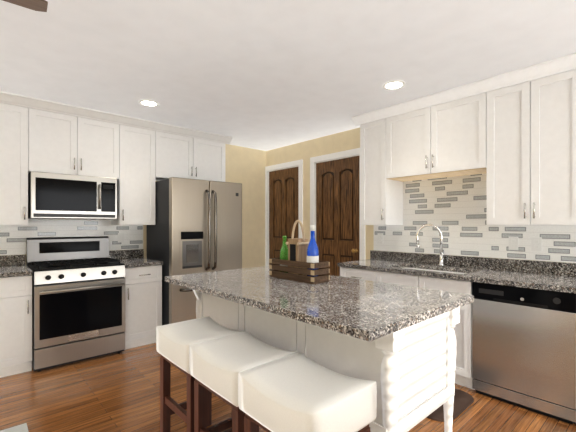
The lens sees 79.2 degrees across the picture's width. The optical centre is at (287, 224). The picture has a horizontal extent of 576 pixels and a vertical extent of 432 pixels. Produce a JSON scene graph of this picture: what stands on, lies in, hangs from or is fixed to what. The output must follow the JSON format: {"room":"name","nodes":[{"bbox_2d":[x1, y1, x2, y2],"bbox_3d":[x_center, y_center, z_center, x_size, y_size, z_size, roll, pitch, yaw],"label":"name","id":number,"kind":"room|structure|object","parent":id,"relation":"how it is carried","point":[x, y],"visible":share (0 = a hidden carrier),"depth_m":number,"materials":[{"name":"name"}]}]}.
{"room":"kitchen","nodes":[
{"label":"kitchen","id":0,"kind":"room"},
{"bbox_2d":[0,144,265,268],"bbox_3d":[-2.551,0.060,3.745,6.020,2.520,0.100,0,0,-42],"label":"wall","id":1,"kind":"structure","parent":0,"point":[245,167],"depth_m":5.45,"materials":[{"name":"beige paint"}]},
{"bbox_2d":[0,255,23,265],"bbox_3d":[-3.296,0.352,2.976,1.684,0.105,0.022,0,0,-42],"label":"backsplash","id":2,"kind":"structure","parent":1,"relation":"attached to","point":[5,260],"depth_m":3.46,"materials":[{"name":"grey stone"}]},
{"bbox_2d":[0,219,142,254],"bbox_3d":[-2.869,0.100,3.382,2.862,0.399,0.013,0,0,-42],"label":"backsplash","id":3,"kind":"structure","parent":1,"relation":"attached to","point":[13,239],"depth_m":3.80,"materials":[{"name":"white tile"}]},
{"bbox_2d":[118,233,123,241],"bbox_3d":[-1.993,0.150,4.157,0.074,0.116,0.008,0,0,-42],"label":"electrical outlet","id":4,"kind":"object","parent":3,"relation":"attached to","point":[120,237],"visible":1,"depth_m":4.15,"materials":[{"name":"white plastic"}]},
{"bbox_2d":[0,91,231,224],"bbox_3d":[-2.179,-0.599,3.732,3.455,1.198,0.413,0,0,-42],"label":"upper cabinet","id":5,"kind":"object","parent":1,"relation":"attached to","point":[137,158],"visible":0.92,"depth_m":3.71,"materials":[{"name":"white wood"}]},
{"bbox_2d":[28,171,116,218],"bbox_3d":[-2.249,-0.285,3.648,0.756,0.441,0.440,0,0,-42],"label":"microwave","id":6,"kind":"object","parent":5,"relation":"attached to","point":[58,196],"visible":1,"depth_m":3.48,"materials":[{"name":"silver metal"}]},
{"bbox_2d":[0,343,575,431],"bbox_3d":[-0.463,1.360,1.426,6.020,0.080,6.340,0,0,-42],"label":"floor","id":7,"kind":"structure","parent":0,"point":[117,392],"depth_m":2.56,"materials":[{"name":"brown wood"}]},
{"bbox_2d":[0,423,28,431],"bbox_3d":[-1.756,1.314,1.730,0.805,0.012,0.822,0,0,-42],"label":"rug","id":8,"kind":"object","parent":7,"relation":"on","point":[21,428],"visible":0.95,"depth_m":2.23,"materials":[{"name":"beige fabric"}]},
{"bbox_2d":[0,274,32,377],"bbox_3d":[-2.799,0.882,3.038,0.863,0.873,0.595,0,0,-42],"label":"base cabinet","id":9,"kind":"object","parent":7,"relation":"on","point":[15,293],"depth_m":3.04,"materials":[{"name":"white wood"}]},
{"bbox_2d":[0,266,31,277],"bbox_3d":[-3.095,0.424,2.753,1.684,0.039,0.623,0,0,-42],"label":"countertop","id":10,"kind":"structure","parent":9,"relation":"on","point":[5,271],"depth_m":3.05,"materials":[{"name":"grey stone"}]},
{"bbox_2d":[26,236,124,371],"bbox_3d":[-2.147,0.725,3.536,0.756,1.189,0.743,0,0,-42],"label":"stove","id":11,"kind":"object","parent":7,"relation":"on","point":[78,298],"visible":0.96,"depth_m":3.34,"materials":[{"name":"silver metal"}]},
{"bbox_2d":[109,249,162,349],"bbox_3d":[-1.743,0.809,3.966,0.403,1.019,0.628,0,0,-42],"label":"base cabinet","id":12,"kind":"object","parent":7,"relation":"on","point":[143,298],"visible":0.77,"depth_m":3.78,"materials":[{"name":"white wood"}]},
{"bbox_2d":[147,177,241,324],"bbox_3d":[-1.146,0.397,4.342,0.923,1.844,0.833,0,0,-42],"label":"fridge","id":13,"kind":"object","parent":7,"relation":"on","point":[196,227],"visible":0.65,"depth_m":3.99,"materials":[{"name":"silver metal"}]},
{"bbox_2d":[156,316,244,431],"bbox_3d":[-0.521,0.968,2.074,0.366,0.702,0.442,0,0,-42],"label":"stool","id":14,"kind":"object","parent":7,"relation":"on","point":[174,341],"visible":0.69,"depth_m":2.04,"materials":[{"name":"white leather"}]},
{"bbox_2d":[189,331,297,431],"bbox_3d":[-0.227,0.968,1.747,0.366,0.702,0.442,0,0,-42],"label":"stool","id":15,"kind":"object","parent":7,"relation":"on","point":[217,366],"visible":0.71,"depth_m":1.69,"materials":[{"name":"white leather"}]},
{"bbox_2d":[238,352,376,431],"bbox_3d":[0.071,0.968,1.416,0.366,0.702,0.442,0,0,-42],"label":"stool","id":16,"kind":"object","parent":7,"relation":"on","point":[299,392],"visible":0.98,"depth_m":1.33,"materials":[{"name":"white leather"}]},
{"bbox_2d":[182,286,461,431],"bbox_3d":[0.042,0.881,2.341,0.825,0.878,1.825,0,0,-42],"label":"kitchen island","id":17,"kind":"object","parent":7,"relation":"on","point":[396,343],"depth_m":1.75,"materials":[{"name":"wood"}]},
{"bbox_2d":[165,266,473,341],"bbox_3d":[0.051,0.420,2.350,1.020,0.040,1.896,0,0,-42],"label":"island countertop","id":18,"kind":"structure","parent":17,"relation":"on","point":[363,310],"depth_m":1.89,"materials":[{"name":"grey stone"}]},
{"bbox_2d":[269,257,329,283],"bbox_3d":[0.074,0.328,2.570,0.164,0.142,0.474,0,0,-42],"label":"crate","id":19,"kind":"object","parent":18,"relation":"on","point":[276,268],"visible":0.96,"depth_m":2.45,"materials":[{"name":"brown wood"}]},
{"bbox_2d":[280,236,287,272],"bbox_3d":[-0.026,0.236,2.681,0.074,0.308,0.074,0,0,-42],"label":"bottle","id":20,"kind":"object","parent":19,"relation":"in","point":[284,253],"visible":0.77,"depth_m":2.66,"materials":[{"name":"green glass"}]},
{"bbox_2d":[286,220,308,275],"bbox_3d":[0.074,0.175,2.570,0.120,0.429,0.142,0,0,-42],"label":"basket","id":21,"kind":"object","parent":19,"relation":"in","point":[297,249],"visible":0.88,"depth_m":2.53,"materials":[{"name":"brown wood"}]},
{"bbox_2d":[307,225,318,276],"bbox_3d":[0.175,0.195,2.458,0.085,0.390,0.085,0,0,-42],"label":"bottle","id":22,"kind":"object","parent":19,"relation":"in","point":[312,253],"visible":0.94,"depth_m":2.43,"materials":[{"name":"blue glass"}]},
{"bbox_2d":[338,266,368,279],"bbox_3d":[0.949,0.882,3.744,0.595,0.873,0.512,0,0,-42],"label":"base cabinet","id":23,"kind":"object","parent":7,"relation":"on","point":[344,270],"depth_m":3.60,"materials":[{"name":"white wood"}]},
{"bbox_2d":[369,266,488,389],"bbox_3d":[1.356,0.882,3.292,0.595,0.873,0.939,0,0,-42],"label":"base cabinet","id":24,"kind":"object","parent":7,"relation":"on","point":[463,330],"depth_m":2.84,"materials":[{"name":"white wood"}]},
{"bbox_2d":[337,258,575,293],"bbox_3d":[1.868,0.424,2.702,0.623,0.039,3.316,0,0,-42],"label":"countertop","id":25,"kind":"structure","parent":24,"relation":"on","point":[559,282],"depth_m":2.85,"materials":[{"name":"grey stone"}]},
{"bbox_2d":[416,224,444,265],"bbox_3d":[1.422,0.196,3.461,0.185,0.416,0.239,0,0,-42],"label":"faucet","id":26,"kind":"object","parent":25,"relation":"on","point":[441,261],"visible":1,"depth_m":3.44,"materials":[{"name":"silver metal"}]},
{"bbox_2d":[426,388,473,421],"bbox_3d":[0.930,1.314,2.822,0.560,0.012,0.950,0,0,-42],"label":"floor mat","id":27,"kind":"object","parent":7,"relation":"on","point":[463,400],"visible":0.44,"depth_m":2.51,"materials":[{"name":"brown fabric"}]},
{"bbox_2d":[472,282,575,424],"bbox_3d":[1.774,0.883,2.603,0.315,0.871,0.637,0,0,-42],"label":"dishwasher","id":28,"kind":"object","parent":7,"relation":"on","point":[524,348],"visible":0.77,"depth_m":2.47,"materials":[{"name":"silver metal"}]},
{"bbox_2d":[0,0,575,150],"bbox_3d":[-0.463,-1.240,1.426,6.020,0.080,6.340,0,0,-42],"label":"ceiling","id":29,"kind":"structure","parent":0,"point":[265,75],"depth_m":2.45,"materials":[{"name":"paint"}]},
{"bbox_2d":[3,0,47,11],"bbox_3d":[-1.538,-1.044,1.161,1.216,0.309,1.244,0,0,-42],"label":"ceiling fan","id":30,"kind":"object","parent":29,"relation":"hanging from","point":[38,5],"visible":1,"depth_m":1.51,"materials":[{"name":"brown wood"}]},
{"bbox_2d":[138,100,158,106],"bbox_3d":[-1.368,-1.196,3.423,0.194,0.008,0.194,0,0,-42],"label":"recessed light","id":31,"kind":"object","parent":29,"relation":"in","point":[149,103],"visible":1,"depth_m":3.42,"materials":[{"name":"beige"}]},
{"bbox_2d":[382,80,405,89],"bbox_3d":[0.908,-1.196,2.983,0.194,0.008,0.194,0,0,-42],"label":"recessed light","id":32,"kind":"object","parent":29,"relation":"in","point":[394,85],"visible":1,"depth_m":2.98,"materials":[{"name":"beige"}]},
{"bbox_2d":[266,128,566,262],"bbox_3d":[1.736,0.060,3.407,0.100,2.520,6.140,0,0,-42],"label":"wall","id":33,"kind":"structure","parent":0,"point":[305,151],"depth_m":4.92,"materials":[{"name":"beige paint"}]},
{"bbox_2d":[265,159,302,265],"bbox_3d":[-0.048,0.187,5.373,0.120,2.264,0.880,0,0,-42],"label":"door frame","id":34,"kind":"structure","parent":33,"relation":"attached to","point":[283,197],"depth_m":5.39,"materials":[{"name":"white wood"}]},
{"bbox_2d":[310,148,364,275],"bbox_3d":[0.647,0.187,4.573,0.158,2.264,0.920,0,0,-42],"label":"door frame","id":35,"kind":"structure","parent":33,"relation":"attached to","point":[335,205],"depth_m":4.56,"materials":[{"name":"white wood"}]},
{"bbox_2d":[352,53,575,224],"bbox_3d":[1.927,-0.599,2.809,0.413,1.198,3.196,0,0,-42],"label":"upper cabinet","id":36,"kind":"object","parent":33,"relation":"attached to","point":[512,134],"visible":1,"depth_m":2.87,"materials":[{"name":"white wood"}]},
{"bbox_2d":[370,250,575,277],"bbox_3d":[2.092,0.352,2.903,0.022,0.105,3.316,0,0,-42],"label":"backsplash","id":37,"kind":"structure","parent":33,"relation":"attached to","point":[530,267],"depth_m":3.18,"materials":[{"name":"grey stone"}]},
{"bbox_2d":[374,173,575,262],"bbox_3d":[2.114,-0.116,2.902,0.013,0.829,3.285,0,0,-42],"label":"backsplash","id":38,"kind":"structure","parent":33,"relation":"attached to","point":[454,209],"depth_m":3.38,"materials":[{"name":"white tile"}]},
{"bbox_2d":[377,233,382,242],"bbox_3d":[1.071,0.155,4.045,0.008,0.116,0.074,0,0,-42],"label":"electrical outlet","id":39,"kind":"object","parent":38,"relation":"attached to","point":[379,237],"visible":1,"depth_m":4.04,"materials":[{"name":"white plastic"}]},
{"bbox_2d":[509,237,517,249],"bbox_3d":[1.972,0.160,3.045,0.008,0.116,0.074,0,0,-42],"label":"electrical outlet","id":40,"kind":"object","parent":38,"relation":"attached to","point":[513,243],"visible":1,"depth_m":3.04,"materials":[{"name":"white plastic"}]},
{"bbox_2d":[531,237,541,250],"bbox_3d":[2.084,0.160,2.920,0.008,0.116,0.074,0,0,-42],"label":"electrical outlet","id":41,"kind":"object","parent":38,"relation":"attached to","point":[536,243],"visible":1,"depth_m":2.92,"materials":[{"name":"white plastic"}]}
]}

